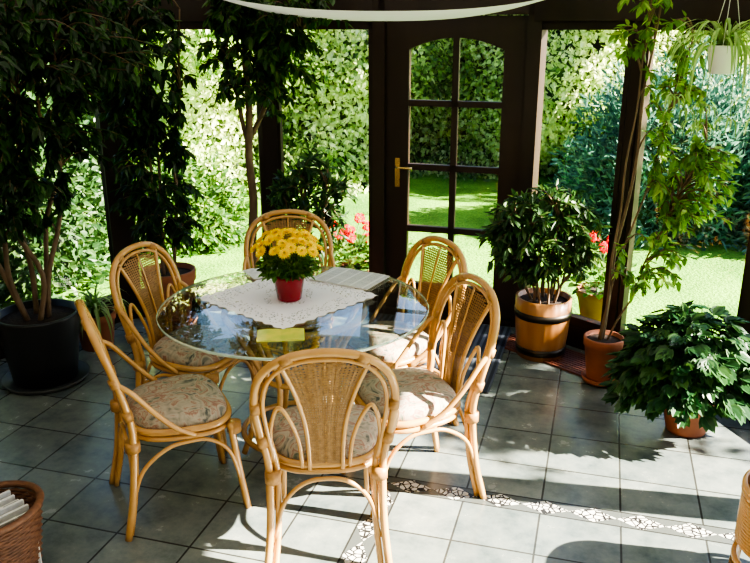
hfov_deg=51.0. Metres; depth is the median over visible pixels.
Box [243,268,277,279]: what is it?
newspaper
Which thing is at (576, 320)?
window
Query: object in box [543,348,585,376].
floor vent
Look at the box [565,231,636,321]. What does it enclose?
geranium
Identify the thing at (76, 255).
shrub
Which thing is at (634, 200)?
window
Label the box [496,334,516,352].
floor vent
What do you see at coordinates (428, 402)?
dining chair
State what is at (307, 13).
blind
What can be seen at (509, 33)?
door
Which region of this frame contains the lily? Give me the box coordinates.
[67,282,132,351]
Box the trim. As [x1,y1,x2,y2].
[372,0,541,326]
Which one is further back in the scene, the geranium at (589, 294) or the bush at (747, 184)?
the bush at (747, 184)
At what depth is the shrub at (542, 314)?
4.71 m
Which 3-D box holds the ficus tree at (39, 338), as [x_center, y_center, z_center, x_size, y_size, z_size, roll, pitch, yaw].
[-2.013,-0.395,4.002,1.281,2.279,1.787,13,22,35]
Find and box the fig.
[93,0,206,335]
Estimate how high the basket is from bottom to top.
0.328 m
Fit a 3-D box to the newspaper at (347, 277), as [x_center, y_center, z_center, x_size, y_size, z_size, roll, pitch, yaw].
[-0.130,-0.020,4.073,0.340,0.008,0.250,10,20,27]
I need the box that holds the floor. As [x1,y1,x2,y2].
[0,310,749,562]
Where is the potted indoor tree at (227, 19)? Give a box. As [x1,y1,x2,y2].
[196,0,352,327]
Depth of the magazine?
3.32 m
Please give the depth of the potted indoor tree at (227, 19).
4.78 m
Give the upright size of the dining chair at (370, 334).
0.964 m
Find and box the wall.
[0,0,124,358]
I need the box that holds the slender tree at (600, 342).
[581,0,742,386]
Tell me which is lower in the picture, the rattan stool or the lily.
the rattan stool
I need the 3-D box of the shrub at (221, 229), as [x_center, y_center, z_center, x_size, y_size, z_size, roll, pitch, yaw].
[-2.111,-0.829,7.918,1.827,1.100,1.206,0,18,0]
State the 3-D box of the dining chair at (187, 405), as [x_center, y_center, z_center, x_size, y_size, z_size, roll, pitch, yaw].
[-0.905,0.508,3.360,0.600,0.964,0.559,-8,20,-24]
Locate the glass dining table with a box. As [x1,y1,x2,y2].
[156,266,428,454]
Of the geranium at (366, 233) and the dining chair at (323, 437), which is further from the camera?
the geranium at (366, 233)
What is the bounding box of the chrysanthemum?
[250,228,323,301]
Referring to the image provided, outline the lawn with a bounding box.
[0,171,747,336]
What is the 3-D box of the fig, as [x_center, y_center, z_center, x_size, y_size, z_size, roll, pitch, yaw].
[-1.431,-0.678,4.965,0.666,2.220,0.623,0,18,0]
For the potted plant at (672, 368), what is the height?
0.708 m
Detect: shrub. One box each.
[0,43,110,308]
[82,145,248,257]
[263,149,358,330]
[474,179,611,362]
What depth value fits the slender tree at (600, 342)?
4.04 m
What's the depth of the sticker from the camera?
4.63 m
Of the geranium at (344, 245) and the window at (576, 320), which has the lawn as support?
the geranium at (344, 245)
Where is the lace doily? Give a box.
[200,276,376,328]
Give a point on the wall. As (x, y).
(117, 320)
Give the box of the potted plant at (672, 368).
[599,300,749,437]
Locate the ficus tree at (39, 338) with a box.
[0,0,160,395]
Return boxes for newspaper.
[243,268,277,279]
[309,267,389,289]
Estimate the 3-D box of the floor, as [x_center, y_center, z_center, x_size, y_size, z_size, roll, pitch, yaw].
[-0.310,1.307,2.643,5.380,0.120,7.020,0,18,0]
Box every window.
[10,22,113,305]
[141,21,267,296]
[276,22,371,293]
[526,21,634,330]
[616,20,749,336]
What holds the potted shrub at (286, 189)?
on the floor
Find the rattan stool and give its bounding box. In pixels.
[728,469,749,562]
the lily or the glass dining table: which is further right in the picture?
the glass dining table
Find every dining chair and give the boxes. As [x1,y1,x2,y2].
[74,299,251,541]
[109,241,260,451]
[242,209,335,394]
[249,348,399,562]
[330,235,467,425]
[341,272,499,521]
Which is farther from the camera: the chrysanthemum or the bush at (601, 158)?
the bush at (601, 158)
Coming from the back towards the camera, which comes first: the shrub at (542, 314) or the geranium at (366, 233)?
the geranium at (366, 233)
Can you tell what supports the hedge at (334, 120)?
on the lawn
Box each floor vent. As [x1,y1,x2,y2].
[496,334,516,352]
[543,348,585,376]
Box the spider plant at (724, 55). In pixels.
[653,1,749,135]
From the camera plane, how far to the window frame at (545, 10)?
4.52 m
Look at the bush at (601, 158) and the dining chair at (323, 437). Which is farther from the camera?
the bush at (601, 158)
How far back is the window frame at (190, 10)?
5.40 m
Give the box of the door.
[385,15,528,318]
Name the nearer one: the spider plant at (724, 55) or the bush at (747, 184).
the spider plant at (724, 55)
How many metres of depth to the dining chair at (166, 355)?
3.92 m
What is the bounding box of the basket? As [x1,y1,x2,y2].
[0,480,43,562]
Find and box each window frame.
[94,0,371,318]
[534,0,749,394]
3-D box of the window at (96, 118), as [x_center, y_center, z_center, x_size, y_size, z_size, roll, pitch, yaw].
[-2.265,-0.601,4.826,0.060,1.900,1.384,15,23,38]
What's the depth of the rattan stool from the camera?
2.84 m
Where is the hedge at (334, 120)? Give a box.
[17,15,749,206]
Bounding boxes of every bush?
[538,31,749,251]
[733,173,749,254]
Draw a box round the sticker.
[591,39,604,53]
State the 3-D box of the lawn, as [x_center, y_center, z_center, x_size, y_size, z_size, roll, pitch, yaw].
[0.000,-0.591,8.745,50.000,0.001,33.000,0,18,0]
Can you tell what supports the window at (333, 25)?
in the window frame at (190, 10)
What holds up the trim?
attached to the window frame at (190, 10)
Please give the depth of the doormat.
5.11 m
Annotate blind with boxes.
[225,0,542,20]
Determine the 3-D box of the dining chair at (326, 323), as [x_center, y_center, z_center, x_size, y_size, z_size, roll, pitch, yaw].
[-0.495,0.112,4.578,0.559,0.964,0.600,-2,18,-5]
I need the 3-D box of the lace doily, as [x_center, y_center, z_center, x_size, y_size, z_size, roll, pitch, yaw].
[-0.420,0.073,3.809,0.633,0.004,0.633,16,24,40]
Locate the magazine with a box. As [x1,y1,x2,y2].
[256,328,304,341]
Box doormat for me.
[340,314,511,393]
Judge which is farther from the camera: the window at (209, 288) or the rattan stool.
the window at (209, 288)
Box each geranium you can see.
[320,213,368,270]
[351,231,414,268]
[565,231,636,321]

